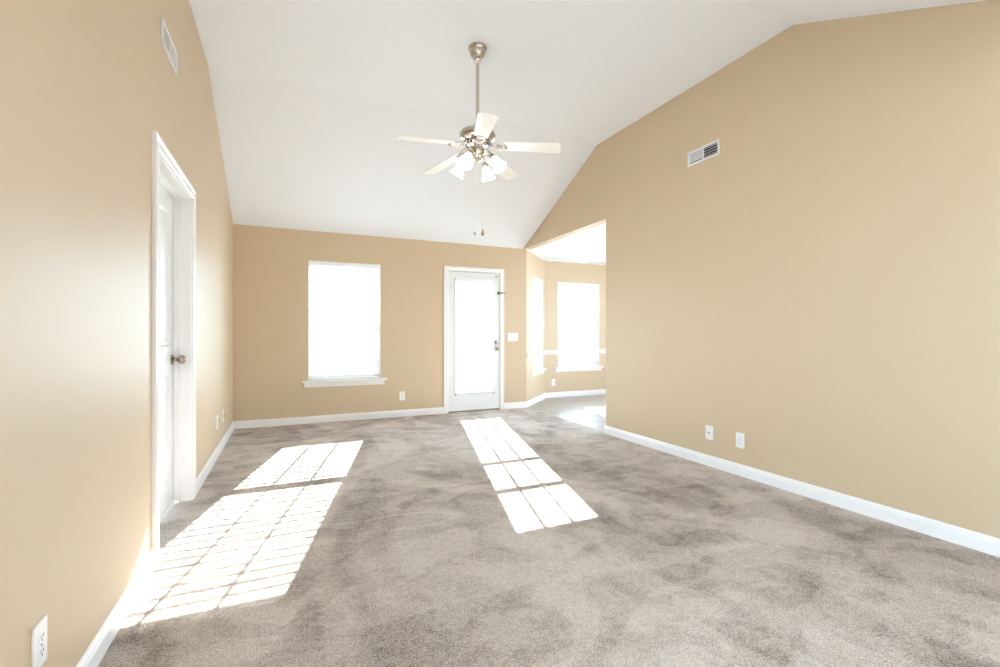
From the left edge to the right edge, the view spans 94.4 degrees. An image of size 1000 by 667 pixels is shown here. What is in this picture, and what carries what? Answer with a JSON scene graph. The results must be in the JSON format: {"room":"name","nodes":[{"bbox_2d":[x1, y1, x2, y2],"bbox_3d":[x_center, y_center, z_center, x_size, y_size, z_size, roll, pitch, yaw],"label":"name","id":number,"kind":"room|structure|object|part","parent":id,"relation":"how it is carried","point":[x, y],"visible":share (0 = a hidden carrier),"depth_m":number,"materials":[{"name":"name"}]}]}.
{"room":"empty living room","nodes":[
{"label":"empty living room","id":0,"kind":"room"},
{"bbox_2d":[0,0,232,666],"bbox_3d":[-1.234,-0.539,1.079,0.150,3.320,9.588,0,0,-25],"label":"wall","id":1,"kind":"structure","parent":0,"point":[85,85],"depth_m":1.49,"materials":[{"name":"beige paint"}]},
{"bbox_2d":[31,615,46,666],"bbox_3d":[-1.211,0.818,1.219,0.009,0.120,0.076,0,0,-25],"label":"wall outlet","id":2,"kind":"object","parent":1,"relation":"attached to","point":[39,632],"visible":1,"depth_m":1.21,"materials":[{"name":"white plastic"}]},
{"bbox_2d":[38,630,44,643],"bbox_3d":[-1.209,0.798,1.220,0.002,0.027,0.034,0,0,-25],"label":"receptacle","id":3,"kind":"object","parent":2,"relation":"attached to","point":[41,633],"depth_m":1.22,"materials":[{"name":"white plastic"}]},
{"bbox_2d":[38,644,44,658],"bbox_3d":[-1.209,0.837,1.220,0.002,0.027,0.034,0,0,-25],"label":"receptacle","id":4,"kind":"object","parent":2,"relation":"attached to","point":[41,647],"depth_m":1.22,"materials":[{"name":"white plastic"}]},
{"bbox_2d":[76,548,155,666],"bbox_3d":[-0.422,1.075,-0.506,0.014,0.091,6.030,0,0,-25],"label":"baseboard","id":5,"kind":"structure","parent":1,"relation":"attached to","point":[100,644],"depth_m":1.75,"materials":[{"name":"white paint"}]},
{"bbox_2d":[161,17,176,74],"bbox_3d":[-1.812,-1.569,2.534,0.013,0.128,0.335,0,0,-25],"label":"air vent","id":6,"kind":"object","parent":1,"relation":"in","point":[166,40],"visible":1,"depth_m":2.51,"materials":[{"name":"white metal"}]},
{"bbox_2d":[152,130,195,564],"bbox_3d":[-1.889,0.067,2.716,0.018,2.108,1.050,0,0,-25],"label":"door frame","id":7,"kind":"structure","parent":1,"relation":"attached to","point":[159,148],"depth_m":2.28,"materials":[{"name":"white paint"}]},
{"bbox_2d":[160,155,190,519],"bbox_3d":[-1.965,0.098,2.681,0.150,2.046,0.926,0,0,-25],"label":"door","id":8,"kind":"structure","parent":1,"relation":"in","point":[175,202],"depth_m":3.07,"materials":[{"name":"white paint"}]},
{"bbox_3d":[-2.107,0.166,3.037,0.079,0.068,0.068,0,0,-25],"label":"knob","id":9,"kind":"part","parent":8,"relation":"part of","materials":[{"name":"grey metal"}]},
{"bbox_2d":[196,422,233,494],"bbox_3d":[-2.630,1.075,4.337,0.014,0.091,2.502,0,0,-25],"label":"baseboard","id":10,"kind":"structure","parent":1,"relation":"attached to","point":[202,476],"depth_m":3.92,"materials":[{"name":"white paint"}]},
{"bbox_2d":[233,224,526,421],"bbox_3d":[-1.474,-0.092,6.321,4.066,2.425,0.150,0,0,-25],"label":"wall","id":11,"kind":"structure","parent":0,"point":[270,264],"depth_m":6.04,"materials":[{"name":"beige paint"}]},
{"bbox_2d":[234,407,443,428],"bbox_3d":[-1.964,1.075,6.008,2.586,0.091,0.014,0,0,-25],"label":"baseboard","id":12,"kind":"structure","parent":11,"relation":"attached to","point":[439,410],"depth_m":5.93,"materials":[{"name":"white paint"}]},
{"bbox_2d":[302,260,386,387],"bbox_3d":[-2.017,-0.132,6.041,1.050,1.595,0.180,0,0,-25],"label":"window","id":13,"kind":"structure","parent":11,"relation":"in","point":[362,381],"depth_m":6.04,"materials":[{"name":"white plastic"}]},
{"bbox_3d":[-2.049,-0.498,6.099,0.846,0.818,0.030,0,0,-25],"label":"sash","id":14,"kind":"part","parent":13,"relation":"part of","materials":[{"name":"white plastic"}]},
{"bbox_3d":[-2.034,0.213,6.068,0.846,0.685,0.030,0,0,-25],"label":"sash","id":15,"kind":"part","parent":13,"relation":"part of","materials":[{"name":"glass"}]},
{"bbox_2d":[309,260,379,379],"bbox_3d":[-2.009,-0.173,6.013,0.878,1.508,0.073,0,0,-25],"label":"window blind","id":16,"kind":"object","parent":13,"relation":"attached to","point":[324,263],"visible":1,"depth_m":6.00,"materials":[{"name":"white plastic"}]},
{"bbox_3d":[-2.014,0.574,6.023,0.866,0.014,0.046,0,0,-25],"label":"rail","id":17,"kind":"part","parent":16,"relation":"part of","materials":[{"name":"white plastic"}]},
{"bbox_3d":[-2.014,-0.157,6.023,0.002,1.455,0.050,0,0,-25],"label":"ladder cord","id":18,"kind":"part","parent":16,"relation":"part of","materials":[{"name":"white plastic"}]},
{"bbox_3d":[-1.702,-0.157,6.165,0.002,1.455,0.050,0,0,-25],"label":"ladder cord","id":19,"kind":"part","parent":16,"relation":"part of","materials":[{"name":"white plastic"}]},
{"bbox_3d":[-2.000,0.597,6.004,1.050,0.025,0.099,0,0,-25],"label":"sill","id":20,"kind":"part","parent":13,"relation":"part of","materials":[{"name":"white paint"}]},
{"bbox_2d":[399,391,404,400],"bbox_3d":[-1.331,0.840,6.299,0.076,0.120,0.009,0,0,-25],"label":"wall outlet","id":21,"kind":"object","parent":11,"relation":"attached to","point":[401,394],"visible":1,"depth_m":6.29,"materials":[{"name":"white plastic"}]},
{"bbox_2d":[444,266,503,413],"bbox_3d":[-0.366,0.076,6.734,0.940,2.090,0.018,0,0,-25],"label":"door frame","id":22,"kind":"structure","parent":11,"relation":"attached to","point":[446,268],"depth_m":6.69,"materials":[{"name":"white paint"}]},
{"bbox_2d":[448,270,505,412],"bbox_3d":[-0.356,0.103,6.800,0.904,2.036,0.207,0,0,-25],"label":"door","id":23,"kind":"structure","parent":11,"relation":"in","point":[479,401],"depth_m":6.73,"materials":[{"name":"white paint"}]},
{"bbox_3d":[-0.369,0.036,6.748,0.624,1.644,0.010,0,0,-25],"label":"glass moulding","id":24,"kind":"part","parent":23,"relation":"part of","materials":[{"name":"glass"}]},
{"bbox_2d":[455,278,493,395],"bbox_3d":[-0.363,0.036,6.728,0.604,1.680,0.032,0,0,-25],"label":"window blind","id":25,"kind":"object","parent":23,"relation":"attached to","point":[457,279],"visible":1,"depth_m":6.72,"materials":[{"name":"white plastic"}]},
{"bbox_3d":[-0.556,0.034,6.638,0.002,1.606,0.026,0,0,-25],"label":"ladder cord","id":26,"kind":"part","parent":25,"relation":"part of","materials":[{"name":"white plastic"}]},
{"bbox_3d":[-0.362,0.840,6.726,0.580,0.014,0.023,0,0,-25],"label":"rail","id":27,"kind":"part","parent":25,"relation":"part of","materials":[{"name":"white plastic"}]},
{"bbox_2d":[508,333,517,340],"bbox_3d":[0.197,0.044,6.994,0.165,0.124,0.013,0,0,-25],"label":"light switch","id":28,"kind":"object","parent":11,"relation":"attached to","point":[511,336],"visible":1,"depth_m":6.99,"materials":[{"name":"white plastic"}]},
{"bbox_2d":[504,401,526,408],"bbox_3d":[0.240,1.075,7.013,0.385,0.091,0.014,0,0,-25],"label":"baseboard","id":29,"kind":"structure","parent":11,"relation":"attached to","point":[512,405],"depth_m":7.00,"materials":[{"name":"white paint"}]},
{"bbox_2d":[527,250,544,400],"bbox_3d":[0.530,-0.092,7.641,0.150,2.425,1.106,0,0,20],"label":"wall","id":30,"kind":"structure","parent":0,"point":[535,264],"depth_m":7.40,"materials":[{"name":"beige paint"}]},
{"bbox_2d":[527,393,545,406],"bbox_3d":[0.607,1.075,7.612,0.014,0.091,1.106,0,0,20],"label":"baseboard","id":31,"kind":"structure","parent":30,"relation":"attached to","point":[543,396],"depth_m":7.56,"materials":[{"name":"white paint"}]},
{"bbox_2d":[531,282,546,376],"bbox_3d":[0.585,-0.129,7.702,0.180,1.600,0.821,0,0,20],"label":"window","id":32,"kind":"structure","parent":30,"relation":"in","point":[538,371],"depth_m":7.99,"materials":[{"name":"white plastic"}]},
{"bbox_2d":[532,276,543,370],"bbox_3d":[0.610,-0.171,7.687,0.073,1.513,0.649,0,0,20],"label":"window blind","id":33,"kind":"object","parent":32,"relation":"attached to","point":[536,325],"visible":0.79,"depth_m":7.71,"materials":[{"name":"white plastic"}]},
{"bbox_3d":[0.517,-0.154,7.473,0.050,1.460,0.002,0,0,20],"label":"ladder cord","id":34,"kind":"part","parent":33,"relation":"part of","materials":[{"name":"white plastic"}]},
{"bbox_3d":[0.623,0.602,7.688,0.099,0.025,0.821,0,0,20],"label":"sill","id":35,"kind":"part","parent":32,"relation":"part of","materials":[{"name":"white paint"}]},
{"bbox_3d":[0.562,-0.169,7.705,0.134,1.520,0.661,0,0,20],"label":"frame","id":36,"kind":"part","parent":32,"relation":"part of","materials":[{"name":"white plastic"}]},
{"bbox_2d":[98,394,999,666],"bbox_3d":[2.005,1.171,3.014,7.650,0.100,10.420,0,0,-25],"label":"floor","id":37,"kind":"structure","parent":0,"point":[516,537],"depth_m":2.25,"materials":[{"name":"beige carpet"}]},
{"bbox_2d":[545,260,605,392],"bbox_3d":[1.405,-0.092,8.494,1.413,2.425,0.150,0,0,-25],"label":"wall","id":38,"kind":"structure","parent":0,"point":[555,271],"depth_m":8.32,"materials":[{"name":"beige paint"}]},
{"bbox_2d":[545,282,603,371],"bbox_3d":[1.338,-0.129,8.431,1.238,1.600,0.180,0,0,-25],"label":"window","id":39,"kind":"structure","parent":38,"relation":"in","point":[578,368],"depth_m":8.54,"materials":[{"name":"white plastic"}]},
{"bbox_3d":[1.393,-0.497,8.528,0.844,0.821,0.030,0,0,-25],"label":"sash","id":40,"kind":"part","parent":39,"relation":"part of","materials":[{"name":"white plastic"}]},
{"bbox_3d":[1.407,0.217,8.497,0.844,0.687,0.030,0,0,-25],"label":"sash","id":41,"kind":"part","parent":39,"relation":"part of","materials":[{"name":"glass"}]},
{"bbox_2d":[558,282,598,366],"bbox_3d":[1.432,-0.171,8.442,0.876,1.513,0.073,0,0,-25],"label":"window blind","id":42,"kind":"object","parent":39,"relation":"attached to","point":[559,283],"visible":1,"depth_m":8.43,"materials":[{"name":"white plastic"}]},
{"bbox_3d":[1.117,-0.154,8.311,0.002,1.460,0.050,0,0,-25],"label":"ladder cord","id":43,"kind":"part","parent":42,"relation":"part of","materials":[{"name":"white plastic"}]},
{"bbox_3d":[1.427,0.579,8.452,0.864,0.014,0.046,0,0,-25],"label":"rail","id":44,"kind":"part","parent":42,"relation":"part of","materials":[{"name":"white plastic"}]},
{"bbox_3d":[1.442,0.602,8.433,1.048,0.025,0.099,0,0,-25],"label":"sill","id":45,"kind":"part","parent":39,"relation":"part of","materials":[{"name":"white paint"}]},
{"bbox_3d":[1.411,-0.169,8.489,0.888,1.520,0.134,0,0,-25],"label":"frame","id":46,"kind":"part","parent":39,"relation":"part of","materials":[{"name":"white plastic"}]},
{"bbox_2d":[546,389,605,397],"bbox_3d":[1.440,1.075,8.419,1.413,0.091,0.014,0,0,-25],"label":"baseboard","id":47,"kind":"structure","parent":38,"relation":"attached to","point":[602,391],"depth_m":8.38,"materials":[{"name":"white paint"}]},
{"bbox_2d":[189,0,983,264],"bbox_3d":[2.084,-1.812,3.022,7.500,1.015,10.370,0,0,-25],"label":"ceiling","id":48,"kind":"structure","parent":0,"point":[312,98],"depth_m":4.14,"materials":[{"name":"white paint"}]},
{"bbox_2d":[394,42,560,235],"bbox_3d":[-0.150,-1.477,3.531,1.218,1.445,1.219,0,0,0],"label":"ceiling fan","id":49,"kind":"object","parent":48,"relation":"hanging from","point":[477,137],"visible":1,"depth_m":3.50,"materials":[{"name":"white wood"}]},
{"bbox_3d":[-0.548,-1.411,3.368,0.429,0.068,0.131,0,0,-28],"label":"fan blade","id":50,"kind":"part","parent":49,"relation":"part of","materials":[{"name":"white wood"}]},
{"bbox_3d":[-0.467,-1.411,3.854,0.429,0.068,0.131,0,0,44],"label":"fan blade","id":51,"kind":"part","parent":49,"relation":"part of","materials":[{"name":"white wood"}]},
{"bbox_3d":[-0.334,-1.283,3.635,0.121,0.130,0.112,0,0,0],"label":"lamp shade","id":52,"kind":"part","parent":49,"relation":"part of","materials":[{"name":"white glass"}]},
{"bbox_3d":[-0.253,-1.283,3.393,0.112,0.130,0.121,0,0,0],"label":"lamp shade","id":53,"kind":"part","parent":49,"relation":"part of","materials":[{"name":"white glass"}]},
{"bbox_3d":[-0.173,-1.845,3.555,0.027,0.488,0.027,0,0,0],"label":"down rod","id":54,"kind":"part","parent":49,"relation":"part of","materials":[{"name":"silver metal"}]},
{"bbox_2d":[482,162,488,167],"bbox_3d":[-0.116,-1.341,3.675,0.052,0.052,0.053,0,0,0],"label":"socket","id":55,"kind":"object","parent":49,"relation":"attached to","point":[485,165],"depth_m":3.66,"materials":[{"name":"silver metal"}]},
{"bbox_3d":[-0.111,-1.411,3.140,0.131,0.068,0.429,0,0,-10],"label":"fan blade","id":56,"kind":"part","parent":49,"relation":"part of","materials":[{"name":"white wood"}]},
{"bbox_3d":[-0.093,-1.283,3.717,0.112,0.130,0.121,0,0,0],"label":"lamp shade","id":57,"kind":"part","parent":49,"relation":"part of","materials":[{"name":"white glass"}]},
{"bbox_3d":[-0.011,-1.283,3.475,0.121,0.130,0.112,0,0,0],"label":"lamp shade","id":58,"kind":"part","parent":49,"relation":"part of","materials":[{"name":"white glass"}]},
{"bbox_3d":[0.021,-1.411,3.927,0.131,0.068,0.429,0,0,26],"label":"fan blade","id":59,"kind":"part","parent":49,"relation":"part of","materials":[{"name":"white"}]},
{"bbox_3d":[0.241,-1.411,3.486,0.429,0.068,0.131,0,0,8],"label":"fan blade","id":60,"kind":"part","parent":49,"relation":"part of","materials":[{"name":"white wood"}]},
{"bbox_2d":[524,0,999,538],"bbox_3d":[2.400,-0.539,2.737,0.120,3.320,9.588,0,0,-25],"label":"wall","id":61,"kind":"structure","parent":0,"point":[821,288],"depth_m":3.09,"materials":[{"name":"beige paint"}]},
{"bbox_2d":[688,139,719,166],"bbox_3d":[1.756,-1.560,3.996,0.013,0.128,0.335,0,0,-25],"label":"air vent","id":62,"kind":"object","parent":61,"relation":"in","point":[707,151],"visible":1,"depth_m":3.99,"materials":[{"name":"white metal"}]},
{"bbox_2d":[706,425,712,439],"bbox_3d":[1.776,0.837,3.937,0.018,0.118,0.074,0,0,-25],"label":"cable plate","id":63,"kind":"object","parent":61,"relation":"attached to","point":[709,429],"visible":1,"depth_m":3.94,"materials":[{"name":"white plastic"}]},
{"bbox_2d":[736,432,744,448],"bbox_3d":[1.903,0.842,3.670,0.009,0.120,0.076,0,0,-25],"label":"wall outlet","id":64,"kind":"object","parent":61,"relation":"attached to","point":[740,437],"visible":1,"depth_m":3.66,"materials":[{"name":"white plastic"}]},
{"bbox_2d":[604,425,999,557],"bbox_3d":[2.085,1.075,3.411,0.134,0.091,4.076,0,0,-25],"label":"baseboard","id":65,"kind":"structure","parent":61,"relation":"attached to","point":[987,544],"depth_m":3.00,"materials":[{"name":"white paint"}]},
{"label":"outside","id":66,"kind":"structure","parent":0,"visible":0},
{"bbox_2d":[313,343,593,391],"bbox_3d":[-4.150,1.371,9.098,80.000,0.200,100.000,0,0,-25],"label":"ground","id":67,"kind":"structure","parent":66,"point":[314,348],"depth_m":24.29,"materials":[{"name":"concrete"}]}
]}

